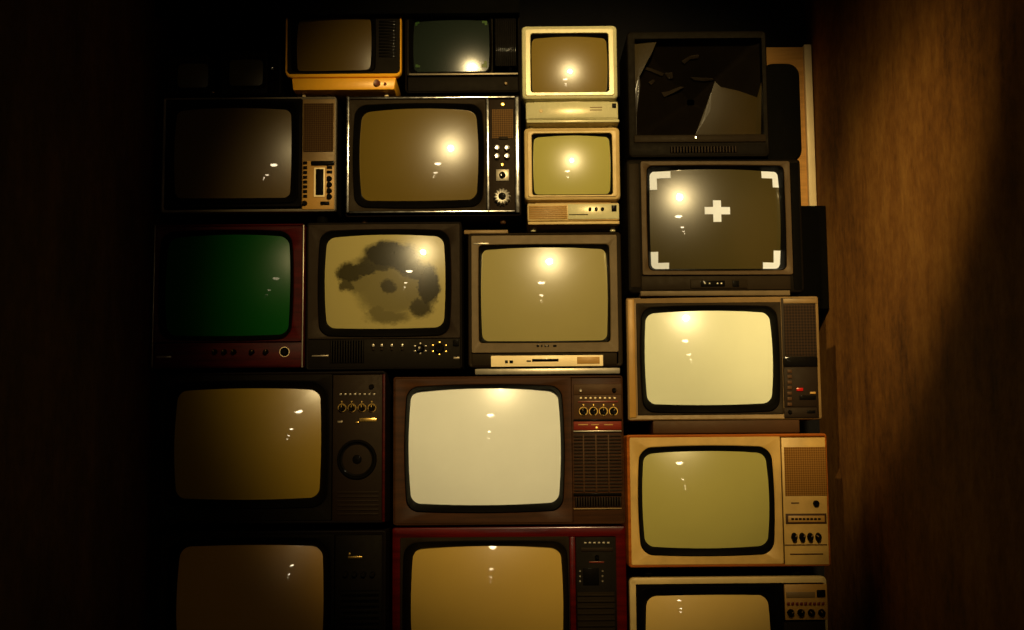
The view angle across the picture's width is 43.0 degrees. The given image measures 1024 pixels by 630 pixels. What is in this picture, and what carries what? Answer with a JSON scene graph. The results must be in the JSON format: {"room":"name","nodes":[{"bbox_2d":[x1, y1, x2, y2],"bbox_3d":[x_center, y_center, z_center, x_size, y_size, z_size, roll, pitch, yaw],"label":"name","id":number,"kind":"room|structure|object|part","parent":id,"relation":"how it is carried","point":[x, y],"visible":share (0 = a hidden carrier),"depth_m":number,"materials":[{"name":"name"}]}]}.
{"room":"television storage room","nodes":[
{"label":"television storage room","id":0,"kind":"room"},
{"bbox_2d":[0,0,200,629],"bbox_3d":[-1.116,-2.683,-18.842,0.150,3.150,46.670,0,-6,0],"label":"wall","id":1,"kind":"structure","parent":0,"point":[83,82],"depth_m":3.07,"materials":[{"name":"paint"}]},
{"bbox_2d":[155,0,519,18],"bbox_3d":[-0.504,-1.294,3.787,1.045,0.871,0.027,0,-6,0],"label":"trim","id":2,"kind":"structure","parent":1,"relation":"attached to","point":[164,9],"depth_m":3.73,"materials":[{"name":"black"}]},
{"bbox_2d":[191,0,824,576],"bbox_3d":[-0.022,-0.099,4.273,1.998,3.150,0.150,0,-6,0],"label":"wall","id":3,"kind":"structure","parent":0,"point":[783,22],"depth_m":4.29,"materials":[{"name":"black paint"}]},
{"bbox_2d":[805,0,1023,629],"bbox_3d":[1.032,-2.700,-18.842,0.150,3.150,46.670,0,-6,0],"label":"wall","id":4,"kind":"structure","parent":0,"point":[918,105],"depth_m":3.09,"materials":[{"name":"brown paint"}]},
{"bbox_2d":[794,206,828,313],"bbox_3d":[0.884,-0.168,4.105,0.182,0.323,0.189,0,-6,0],"label":"box","id":5,"kind":"object","parent":4,"relation":"attached to","point":[814,234],"visible":0.38,"depth_m":4.01,"materials":[{"name":"black plastic"}]},
{"bbox_2d":[766,44,816,205],"bbox_3d":[0.845,-0.599,4.191,0.250,0.550,0.038,0,-6,0],"label":"plywood board","id":6,"kind":"object","parent":5,"relation":"on","point":[799,57],"visible":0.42,"depth_m":4.19,"materials":[{"name":"beige wood"}]},
{"bbox_3d":[-0.030,-1.085,-19.098,2.298,0.100,46.820,0,-6,0],"label":"floor","id":7,"kind":"structure","parent":0,"visible":0},
{"bbox_3d":[-0.011,1.242,3.769,1.992,0.372,0.547,0,-6,0],"label":"trim","id":8,"kind":"structure","parent":7,"relation":"on","visible":0},
{"bbox_2d":[159,525,395,629],"bbox_3d":[-0.656,0.832,3.766,0.627,0.429,0.417,-1,-6,1],"label":"television","id":9,"kind":"object","parent":8,"relation":"on","point":[237,577],"visible":1,"depth_m":3.58,"materials":[{"name":"black plastic"}]},
{"bbox_3d":[-0.725,0.812,3.584,0.473,0.407,0.020,-1,-6,1],"label":"panel","id":10,"kind":"part","parent":9,"relation":"part of","materials":[{"name":"black plastic"}]},
{"bbox_2d":[158,371,394,524],"bbox_3d":[-0.662,0.391,3.815,0.635,0.421,0.418,-1,-6,2],"label":"television","id":11,"kind":"object","parent":9,"relation":"on","point":[236,447],"visible":1,"depth_m":3.62,"materials":[{"name":"brown wood"}]},
{"bbox_2d":[151,224,310,372],"bbox_3d":[-0.800,-0.033,3.863,0.426,0.410,0.417,0,-6,0],"label":"television","id":12,"kind":"object","parent":11,"relation":"on","point":[228,298],"visible":0.98,"depth_m":3.67,"materials":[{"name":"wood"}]},
{"bbox_3d":[-1.011,-0.054,3.674,0.003,0.406,0.015,0,-6,0],"label":"edge trim","id":13,"kind":"part","parent":12,"relation":"part of","materials":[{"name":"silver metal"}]},
{"bbox_3d":[-0.977,0.118,3.655,0.042,0.006,0.015,0,-6,0],"label":"name plate","id":14,"kind":"part","parent":12,"relation":"part of","materials":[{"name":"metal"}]},
{"bbox_3d":[-0.796,0.112,3.656,0.413,0.066,0.014,0,-6,0],"label":"control panel","id":15,"kind":"part","parent":12,"relation":"part of","materials":[{"name":"plastic"}]},
{"bbox_2d":[161,50,347,226],"bbox_3d":[-0.753,-0.497,3.915,0.499,0.514,0.416,0,-6,0],"label":"television","id":16,"kind":"object","parent":12,"relation":"on","point":[237,160],"depth_m":3.72,"materials":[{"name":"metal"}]},
{"bbox_3d":[-0.933,-0.696,3.782,0.131,0.112,0.020,0,-6,0],"label":"panel","id":17,"kind":"part","parent":16,"relation":"part of","materials":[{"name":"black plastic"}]},
{"bbox_3d":[-0.932,-0.684,3.888,0.144,0.124,0.253,0,-6,0],"label":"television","id":18,"kind":"part","parent":16,"relation":"part of","materials":[{"name":"black plastic"}]},
{"bbox_3d":[-0.797,-0.463,3.725,0.390,0.315,0.020,0,-6,0],"label":"panel","id":19,"kind":"part","parent":16,"relation":"part of","materials":[{"name":"black glass"}]},
{"bbox_3d":[-0.776,-0.702,3.783,0.134,0.125,0.020,0,-6,0],"label":"panel","id":20,"kind":"part","parent":16,"relation":"part of","materials":[{"name":"black plastic"}]},
{"bbox_3d":[-0.759,-0.690,3.888,0.178,0.137,0.253,0,-6,0],"label":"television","id":21,"kind":"part","parent":16,"relation":"part of","materials":[{"name":"black plastic"}]},
{"bbox_3d":[-0.692,-0.702,3.778,0.032,0.125,0.013,0,-6,0],"label":"control panel","id":22,"kind":"part","parent":16,"relation":"part of","materials":[{"name":"black plastic"}]},
{"bbox_2d":[303,103,333,151],"bbox_3d":[-0.554,-0.536,3.728,0.086,0.142,0.015,0,-6,0],"label":"speaker grille","id":23,"kind":"object","parent":16,"relation":"attached to","point":[318,118],"depth_m":3.72,"materials":[{"name":"beige fabric"}]},
{"bbox_3d":[-0.553,-0.459,3.720,0.094,0.324,0.013,0,-6,0],"label":"panel","id":24,"kind":"part","parent":16,"relation":"part of","materials":[{"name":"beige plastic"}]},
{"bbox_3d":[-0.551,-0.369,3.709,0.091,0.141,0.014,0,-6,0],"label":"control panel","id":25,"kind":"part","parent":16,"relation":"part of","materials":[{"name":"beige plastic"}]},
{"bbox_3d":[-0.548,-0.377,3.709,0.031,0.085,0.018,0,-6,0],"label":"slot frame","id":26,"kind":"part","parent":16,"relation":"part of","materials":[{"name":"beige plastic"}]},
{"bbox_2d":[311,161,333,164],"bbox_3d":[-0.540,-0.432,3.713,0.066,0.012,0.021,0,-6,0],"label":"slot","id":27,"kind":"object","parent":16,"relation":"attached to","point":[312,162],"depth_m":3.70,"materials":[{"name":"black plastic"}]},
{"bbox_2d":[320,201,328,204],"bbox_3d":[-0.532,-0.317,3.702,0.026,0.010,0.018,0,-6,0],"label":"switch","id":28,"kind":"object","parent":16,"relation":"attached to","point":[321,202],"depth_m":3.69,"materials":[{"name":"black plastic"}]},
{"bbox_2d":[285,17,405,106],"bbox_3d":[-0.485,-0.741,3.897,0.335,0.249,0.336,0,-6,0],"label":"television","id":29,"kind":"object","parent":16,"relation":"on","point":[340,58],"visible":0.95,"depth_m":3.74,"materials":[{"name":"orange plastic"}]},
{"bbox_3d":[-0.485,-0.782,3.756,0.324,0.180,0.020,0,-6,0],"label":"panel","id":30,"kind":"part","parent":29,"relation":"part of","materials":[{"name":"brown glass"}]},
{"bbox_3d":[-0.486,-0.781,3.761,0.335,0.200,0.030,0,-6,0],"label":"frame","id":31,"kind":"part","parent":29,"relation":"part of","materials":[{"name":"yellow plastic"}]},
{"bbox_3d":[-0.388,-0.665,3.726,0.021,0.021,0.012,0,-6,0],"label":"knob","id":32,"kind":"part","parent":29,"relation":"part of","materials":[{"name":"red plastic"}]},
{"bbox_2d":[379,20,395,56],"bbox_3d":[-0.359,-0.795,3.752,0.049,0.113,0.015,0,-6,0],"label":"speaker grille","id":33,"kind":"object","parent":29,"relation":"attached to","point":[387,28],"depth_m":3.75,"materials":[{"name":"black plastic"}]},
{"bbox_3d":[-0.590,-0.054,3.674,0.003,0.406,0.015,0,-6,0],"label":"edge trim","id":34,"kind":"part","parent":12,"relation":"part of","materials":[{"name":"red plastic"}]},
{"bbox_3d":[-0.740,0.371,3.635,0.478,0.405,0.020,-1,-6,2],"label":"panel","id":35,"kind":"part","parent":11,"relation":"part of","materials":[{"name":"glass"}]},
{"bbox_3d":[-0.474,0.258,3.620,0.018,0.018,0.014,-1,-6,2],"label":"knob","id":36,"kind":"part","parent":11,"relation":"part of","materials":[{"name":"black plastic"}]},
{"bbox_3d":[-0.446,0.258,3.619,0.018,0.018,0.014,-1,-6,2],"label":"knob","id":37,"kind":"part","parent":11,"relation":"part of","materials":[{"name":"black plastic"}]},
{"bbox_3d":[-0.430,0.369,3.619,0.138,0.405,0.013,-1,-6,2],"label":"control panel","id":38,"kind":"part","parent":11,"relation":"part of","materials":[{"name":"brown plastic"}]},
{"bbox_2d":[337,491,378,514],"bbox_3d":[-0.426,0.521,3.601,0.114,0.071,0.015,-1,-6,2],"label":"vent","id":39,"kind":"object","parent":11,"relation":"attached to","point":[348,502],"depth_m":3.59,"materials":[{"name":"brown plastic"}]},
{"bbox_3d":[-0.418,0.258,3.618,0.018,0.018,0.014,-1,-6,2],"label":"knob","id":40,"kind":"part","parent":11,"relation":"part of","materials":[{"name":"black plastic"}]},
{"bbox_3d":[-0.401,0.292,3.625,0.048,0.009,0.015,-1,-6,2],"label":"name plate","id":41,"kind":"part","parent":11,"relation":"part of","materials":[{"name":"gold metal"}]},
{"bbox_3d":[-0.390,0.258,3.617,0.018,0.018,0.014,-1,-6,2],"label":"knob","id":42,"kind":"part","parent":11,"relation":"part of","materials":[{"name":"black plastic"}]},
{"bbox_2d":[306,222,465,375],"bbox_3d":[-0.361,-0.034,3.861,0.440,0.420,0.420,0,-6,0],"label":"television","id":43,"kind":"object","parent":11,"relation":"on","point":[389,297],"visible":1,"depth_m":3.67,"materials":[{"name":"black plastic"}]},
{"bbox_3d":[-0.538,0.115,3.655,0.046,0.004,0.015,0,-6,0],"label":"name plate","id":44,"kind":"part","parent":43,"relation":"part of","materials":[{"name":"metal"}]},
{"bbox_2d":[330,340,363,362],"bbox_3d":[-0.464,0.104,3.655,0.096,0.063,0.017,0,-6,0],"label":"speaker grille","id":45,"kind":"object","parent":43,"relation":"attached to","point":[341,351],"depth_m":3.65,"materials":[{"name":"black plastic"}]},
{"bbox_3d":[-0.359,0.108,3.657,0.427,0.080,0.013,0,-6,0],"label":"control panel","id":46,"kind":"part","parent":43,"relation":"part of","materials":[{"name":"black plastic"}]},
{"bbox_2d":[345,95,520,232],"bbox_3d":[-0.225,-0.426,3.901,0.501,0.369,0.428,0,-6,0],"label":"television","id":47,"kind":"object","parent":43,"relation":"on","point":[409,158],"visible":0.94,"depth_m":3.72,"materials":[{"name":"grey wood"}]},
{"bbox_3d":[-0.469,-0.458,3.718,0.008,0.338,0.018,0,-6,0],"label":"chrome trim","id":48,"kind":"part","parent":47,"relation":"part of","materials":[{"name":"silver metal"}]},
{"bbox_3d":[-0.270,-0.456,3.724,0.391,0.326,0.020,0,-6,0],"label":"panel","id":49,"kind":"part","parent":47,"relation":"part of","materials":[{"name":"grey plastic"}]},
{"bbox_3d":[-0.227,-0.292,3.699,0.471,0.006,0.018,0,-6,0],"label":"chrome trim","id":50,"kind":"part","parent":47,"relation":"part of","materials":[{"name":"silver metal"}]},
{"bbox_3d":[-0.229,-0.623,3.736,0.476,0.006,0.018,0,-6,0],"label":"chrome trim","id":51,"kind":"part","parent":47,"relation":"part of","materials":[{"name":"silver metal"}]},
{"bbox_2d":[405,14,519,95],"bbox_3d":[-0.143,-0.741,3.910,0.332,0.243,0.341,0,-6,0],"label":"television","id":52,"kind":"object","parent":47,"relation":"on","point":[445,55],"visible":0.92,"depth_m":3.75,"materials":[{"name":"black plastic"}]},
{"bbox_3d":[-0.179,-0.781,3.761,0.248,0.187,0.020,0,-6,0],"label":"panel","id":53,"kind":"part","parent":52,"relation":"part of","materials":[{"name":"green glass"}]},
{"bbox_3d":[-0.141,-0.663,3.743,0.316,0.041,0.013,0,-6,0],"label":"panel","id":54,"kind":"part","parent":52,"relation":"part of","materials":[{"name":"black plastic"}]},
{"bbox_2d":[495,18,515,66],"bbox_3d":[-0.019,-0.787,3.756,0.061,0.143,0.015,0,-6,0],"label":"speaker grille","id":55,"kind":"object","parent":52,"relation":"attached to","point":[505,28],"depth_m":3.75,"materials":[{"name":"black plastic"}]},
{"bbox_3d":[-0.069,-0.458,3.717,0.009,0.326,0.018,0,-6,0],"label":"chrome trim","id":56,"kind":"part","parent":47,"relation":"part of","materials":[{"name":"silver metal"}]},
{"bbox_3d":[-0.028,-0.457,3.720,0.072,0.326,0.012,0,-6,0],"label":"control panel","id":57,"kind":"part","parent":47,"relation":"part of","materials":[{"name":"brown plastic"}]},
{"bbox_2d":[492,109,512,138],"bbox_3d":[-0.027,-0.547,3.729,0.060,0.085,0.015,0,-6,0],"label":"speaker grille","id":58,"kind":"object","parent":47,"relation":"attached to","point":[502,119],"depth_m":3.72,"materials":[{"name":"gold metal"}]},
{"bbox_3d":[-0.027,-0.398,3.712,0.037,0.033,0.016,0,-6,0],"label":"dial plate","id":59,"kind":"part","parent":47,"relation":"part of","materials":[{"name":"silver metal"}]},
{"bbox_3d":[0.015,-0.458,3.717,0.012,0.338,0.018,0,-6,0],"label":"chrome trim","id":60,"kind":"part","parent":47,"relation":"part of","materials":[{"name":"silver metal"}]},
{"bbox_3d":[-0.422,0.811,3.573,0.129,0.407,0.014,-1,-6,1],"label":"control panel","id":61,"kind":"part","parent":9,"relation":"part of","materials":[{"name":"black plastic"}]},
{"bbox_2d":[341,590,378,629],"bbox_3d":[-0.417,0.872,3.564,0.104,0.231,0.018,-1,-6,1],"label":"speaker grille","id":62,"kind":"object","parent":9,"relation":"attached to","point":[359,608],"depth_m":3.56,"materials":[{"name":"black plastic"}]},
{"bbox_2d":[392,524,626,629],"bbox_3d":[-0.007,0.827,3.767,0.646,0.440,0.415,0,-6,0],"label":"television","id":63,"kind":"object","parent":8,"relation":"on","point":[565,576],"visible":0.99,"depth_m":3.58,"materials":[{"name":"red plastic"}]},
{"bbox_3d":[-0.074,0.809,3.582,0.467,0.391,0.020,0,-6,0],"label":"panel","id":64,"kind":"part","parent":63,"relation":"part of","materials":[{"name":"yellow glass"}]},
{"bbox_2d":[393,375,624,525],"bbox_3d":[-0.010,0.398,3.813,0.643,0.413,0.420,0,-6,0],"label":"television","id":65,"kind":"object","parent":63,"relation":"on","point":[468,450],"visible":1,"depth_m":3.62,"materials":[{"name":"brown wood"}]},
{"bbox_2d":[468,232,622,375],"bbox_3d":[0.093,-0.012,3.863,0.434,0.403,0.410,0,-6,0],"label":"television","id":66,"kind":"object","parent":65,"relation":"on","point":[540,304],"visible":0.98,"depth_m":3.67,"materials":[{"name":"grey plastic"}]},
{"bbox_2d":[464,230,507,245],"bbox_3d":[-0.074,-0.226,3.809,0.126,0.012,0.200,0,-6,0],"label":"wooden shim","id":67,"kind":"object","parent":66,"relation":"on","point":[466,232],"visible":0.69,"depth_m":3.71,"materials":[{"name":"brown wood"}]},
{"bbox_3d":[0.091,0.125,3.653,0.407,0.034,0.015,0,-6,0],"label":"panel","id":68,"kind":"part","parent":66,"relation":"part of","materials":[{"name":"grey plastic"}]},
{"bbox_2d":[524,128,619,232],"bbox_3d":[0.172,-0.370,3.859,0.272,0.296,0.343,0,-6,0],"label":"computer monitor","id":69,"kind":"object","parent":66,"relation":"on","point":[572,175],"visible":1,"depth_m":3.70,"materials":[{"name":"beige plastic"}]},
{"bbox_2d":[529,206,566,218],"bbox_3d":[0.102,-0.291,3.691,0.108,0.039,0.012,0,-6,0],"label":"vent","id":70,"kind":"object","parent":69,"relation":"attached to","point":[535,212],"depth_m":3.69,"materials":[{"name":"beige plastic"}]},
{"bbox_2d":[521,26,618,128],"bbox_3d":[0.167,-0.667,3.893,0.277,0.299,0.340,0,-6,0],"label":"computer monitor","id":71,"kind":"object","parent":69,"relation":"on","point":[569,73],"visible":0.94,"depth_m":3.73,"materials":[{"name":"beige plastic"}]},
{"bbox_3d":[0.165,-0.725,3.741,0.254,0.196,0.020,0,-6,0],"label":"panel","id":72,"kind":"part","parent":71,"relation":"part of","materials":[{"name":"beige plastic"}]},
{"bbox_3d":[0.173,-0.584,3.724,0.254,0.043,0.012,0,-6,0],"label":"control panel","id":73,"kind":"part","parent":71,"relation":"part of","materials":[{"name":"beige plastic"}]},
{"bbox_3d":[0.174,-0.540,3.838,0.265,0.008,0.252,0,-6,0],"label":"plate","id":74,"kind":"part","parent":71,"relation":"part of","materials":[{"name":"beige plastic"}]},
{"bbox_3d":[0.171,-0.429,3.708,0.252,0.191,0.020,0,-6,0],"label":"panel","id":75,"kind":"part","parent":69,"relation":"part of","materials":[{"name":"beige glass"}]},
{"bbox_3d":[0.175,-0.247,3.805,0.259,0.009,0.252,0,-6,0],"label":"plate","id":76,"kind":"part","parent":69,"relation":"part of","materials":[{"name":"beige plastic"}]},
{"bbox_3d":[0.231,-0.293,3.691,0.145,0.043,0.013,0,-6,0],"label":"control panel","id":77,"kind":"part","parent":69,"relation":"part of","materials":[{"name":"beige plastic"}]},
{"bbox_2d":[611,205,616,210],"bbox_3d":[0.289,-0.302,3.690,0.014,0.017,0.016,0,-6,0],"label":"switch","id":78,"kind":"object","parent":69,"relation":"attached to","point":[613,207],"depth_m":3.68,"materials":[{"name":"black plastic"}]},
{"bbox_3d":[0.199,0.268,3.623,0.019,0.019,0.014,0,-6,0],"label":"knob","id":79,"kind":"part","parent":65,"relation":"part of","materials":[{"name":"black plastic"}]},
{"bbox_3d":[0.227,0.268,3.623,0.019,0.019,0.014,0,-6,0],"label":"knob","id":80,"kind":"part","parent":65,"relation":"part of","materials":[{"name":"black plastic"}]},
{"bbox_3d":[0.237,0.377,3.626,0.138,0.402,0.012,0,-6,0],"label":"panel","id":81,"kind":"part","parent":65,"relation":"part of","materials":[{"name":"brown plastic"}]},
{"bbox_3d":[0.239,0.242,3.640,0.134,0.098,0.015,0,-6,0],"label":"control panel","id":82,"kind":"part","parent":65,"relation":"part of","materials":[{"name":"brown plastic"}]},
{"bbox_2d":[574,435,621,490],"bbox_3d":[0.238,0.413,3.621,0.132,0.159,0.015,0,-6,0],"label":"speaker grille","id":83,"kind":"object","parent":65,"relation":"attached to","point":[597,458],"depth_m":3.62,"materials":[{"name":"brown plastic"}]},
{"bbox_2d":[575,497,621,506],"bbox_3d":[0.239,0.519,3.608,0.129,0.028,0.016,0,-6,0],"label":"vent","id":84,"kind":"object","parent":65,"relation":"attached to","point":[579,501],"depth_m":3.60,"materials":[{"name":"brown plastic"}]},
{"bbox_3d":[0.255,0.268,3.623,0.019,0.019,0.014,0,-6,0],"label":"knob","id":85,"kind":"part","parent":65,"relation":"part of","materials":[{"name":"black plastic"}]},
{"bbox_3d":[0.283,0.268,3.623,0.019,0.019,0.014,0,-6,0],"label":"knob","id":86,"kind":"part","parent":65,"relation":"part of","materials":[{"name":"black plastic"}]},
{"bbox_2d":[577,592,614,629],"bbox_3d":[0.232,0.877,3.567,0.101,0.231,0.018,0,-6,0],"label":"speaker grille","id":87,"kind":"object","parent":63,"relation":"attached to","point":[595,610],"depth_m":3.57,"materials":[{"name":"grey plastic"}]},
{"bbox_3d":[0.233,0.809,3.578,0.111,0.391,0.013,0,-6,0],"label":"control panel","id":88,"kind":"part","parent":63,"relation":"part of","materials":[{"name":"black plastic"}]},
{"bbox_2d":[626,568,827,629],"bbox_3d":[0.593,0.894,3.757,0.546,0.303,0.418,0,-6,-1],"label":"television","id":89,"kind":"object","parent":8,"relation":"on","point":[758,598],"visible":0.98,"depth_m":3.58,"materials":[{"name":"beige plastic"}]},
{"bbox_3d":[0.544,0.876,3.573,0.406,0.272,0.020,0,-6,-1],"label":"panel","id":90,"kind":"part","parent":89,"relation":"part of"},
{"bbox_2d":[621,433,830,575],"bbox_3d":[0.600,0.548,3.795,0.559,0.393,0.420,0,-6,0],"label":"television","id":91,"kind":"object","parent":89,"relation":"on","point":[692,500],"visible":1,"depth_m":3.61,"materials":[{"name":"beige plastic"}]},
{"bbox_3d":[0.539,0.515,3.615,0.420,0.350,0.020,0,-6,0],"label":"panel","id":92,"kind":"part","parent":91,"relation":"part of","materials":[{"name":"plastic"}]},
{"bbox_2d":[620,296,821,434],"bbox_3d":[0.596,0.162,3.842,0.542,0.383,0.413,-1,-6,1],"label":"television","id":93,"kind":"object","parent":91,"relation":"on","point":[691,365],"visible":0.98,"depth_m":3.65,"materials":[{"name":"beige plastic"}]},
{"bbox_3d":[0.555,0.123,3.659,0.406,0.315,0.020,-1,-6,1],"label":"panel","id":94,"kind":"part","parent":93,"relation":"part of","materials":[{"name":"white glass"}]},
{"bbox_2d":[617,159,803,304],"bbox_3d":[0.571,-0.228,3.885,0.500,0.394,0.414,0,-6,-2],"label":"television","id":95,"kind":"object","parent":93,"relation":"on","point":[714,227],"visible":0.97,"depth_m":3.70,"materials":[{"name":"black plastic"}]},
{"bbox_2d":[619,31,801,170],"bbox_3d":[0.588,-0.613,3.929,0.508,0.373,0.412,0,-6,0],"label":"television","id":96,"kind":"object","parent":95,"relation":"on","point":[694,95],"visible":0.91,"depth_m":3.78,"materials":[{"name":"black plastic"}]},
{"bbox_3d":[0.532,-0.472,3.721,0.383,0.031,0.013,0,-6,0],"label":"control panel","id":97,"kind":"part","parent":96,"relation":"part of","materials":[{"name":"black plastic"}]},
{"bbox_2d":[670,146,736,152],"bbox_3d":[0.547,-0.472,3.719,0.191,0.019,0.017,0,-6,0],"label":"speaker grille","id":98,"kind":"object","parent":96,"relation":"attached to","point":[673,149],"depth_m":3.71,"materials":[{"name":"brown plastic"}]},
{"bbox_3d":[0.576,-0.090,3.677,0.424,0.040,0.015,0,-6,-2],"label":"panel","id":99,"kind":"part","parent":95,"relation":"part of","materials":[{"name":"grey plastic"}]},
{"bbox_3d":[0.580,-0.275,3.697,0.428,0.327,0.020,0,-6,-2],"label":"panel","id":100,"kind":"part","parent":95,"relation":"part of","materials":[{"name":"glass"}]},
{"bbox_2d":[690,279,746,287],"bbox_3d":[0.583,-0.087,3.675,0.161,0.026,0.019,0,-6,-2],"label":"control panel","id":101,"kind":"object","parent":95,"relation":"on","point":[694,283],"depth_m":3.66,"materials":[{"name":"grey plastic"}]},
{"bbox_2d":[783,305,816,355],"bbox_3d":[0.810,0.044,3.659,0.090,0.144,0.015,-1,-6,1],"label":"speaker grille","id":102,"kind":"object","parent":93,"relation":"attached to","point":[799,321],"depth_m":3.65,"materials":[{"name":"brown fabric"}]},
{"bbox_3d":[0.808,0.121,3.652,0.096,0.339,0.013,-1,-6,1],"label":"panel","id":103,"kind":"part","parent":93,"relation":"part of","materials":[{"name":"brown plastic"}]},
{"bbox_3d":[0.806,0.273,3.634,0.092,0.026,0.015,-1,-6,1],"label":"panel","id":104,"kind":"part","parent":93,"relation":"part of","materials":[{"name":"brown plastic"}]},
{"bbox_3d":[0.808,0.202,3.642,0.092,0.109,0.015,-1,-6,1],"label":"control panel","id":105,"kind":"part","parent":93,"relation":"part of","materials":[{"name":"brown plastic"}]},
{"bbox_3d":[0.779,0.613,3.585,0.017,0.025,0.016,0,-6,0],"label":"knob","id":106,"kind":"part","parent":91,"relation":"part of","materials":[{"name":"black plastic"}]},
{"bbox_3d":[0.802,0.613,3.585,0.017,0.025,0.016,0,-6,0],"label":"knob","id":107,"kind":"part","parent":91,"relation":"part of","materials":[{"name":"black plastic"}]},
{"bbox_3d":[0.812,0.515,3.610,0.122,0.349,0.014,0,-6,0],"label":"panel","id":108,"kind":"part","parent":91,"relation":"part of","materials":[{"name":"plastic"}]},
{"bbox_2d":[784,447,826,495],"bbox_3d":[0.816,0.435,3.618,0.117,0.135,0.015,0,-6,0],"label":"speaker grille","id":109,"kind":"object","parent":91,"relation":"attached to","point":[805,468],"depth_m":3.61,"materials":[{"name":"beige fabric"}]},
{"bbox_3d":[0.824,0.613,3.585,0.017,0.025,0.016,0,-6,0],"label":"knob","id":110,"kind":"part","parent":91,"relation":"part of","materials":[{"name":"black plastic"}]},
{"bbox_3d":[0.843,0.522,3.598,0.018,0.018,0.010,0,-6,0],"label":"knob","id":111,"kind":"part","parent":91,"relation":"part of","materials":[{"name":"black plastic"}]},
{"bbox_3d":[0.846,0.613,3.585,0.017,0.025,0.016,0,-6,0],"label":"knob","id":112,"kind":"part","parent":91,"relation":"part of","materials":[{"name":"black plastic"}]},
{"bbox_3d":[0.766,0.818,3.567,0.020,0.020,0.014,0,-6,-1],"label":"knob","id":113,"kind":"part","parent":89,"relation":"part of","materials":[{"name":"black plastic"}]},
{"bbox_3d":[0.794,0.818,3.567,0.020,0.020,0.014,0,-6,-1],"label":"knob","id":114,"kind":"part","parent":89,"relation":"part of","materials":[{"name":"black plastic"}]},
{"bbox_2d":[784,621,825,629],"bbox_3d":[0.805,0.926,3.567,0.115,0.166,0.015,0,-6,-1],"label":"speaker grille","id":115,"kind":"object","parent":89,"relation":"attached to","point":[788,625],"depth_m":3.57,"materials":[{"name":"brown plastic"}]},
{"bbox_3d":[0.809,0.791,3.583,0.118,0.096,0.013,0,-6,-1],"label":"control panel","id":116,"kind":"part","parent":89,"relation":"part of","materials":[{"name":"beige plastic"}]},
{"bbox_3d":[0.823,0.818,3.568,0.020,0.020,0.014,0,-6,-1],"label":"knob","id":117,"kind":"part","parent":89,"relation":"part of","materials":[{"name":"black plastic"}]},
{"bbox_2d":[817,590,825,596],"bbox_3d":[0.851,0.767,3.584,0.023,0.019,0.019,0,-6,-1],"label":"switch","id":118,"kind":"object","parent":89,"relation":"attached to","point":[820,593],"depth_m":3.57,"materials":[{"name":"black plastic"}]},
{"bbox_3d":[0.852,0.818,3.569,0.020,0.020,0.014,0,-6,-1],"label":"knob","id":119,"kind":"part","parent":89,"relation":"part of","materials":[{"name":"black plastic"}]}
]}

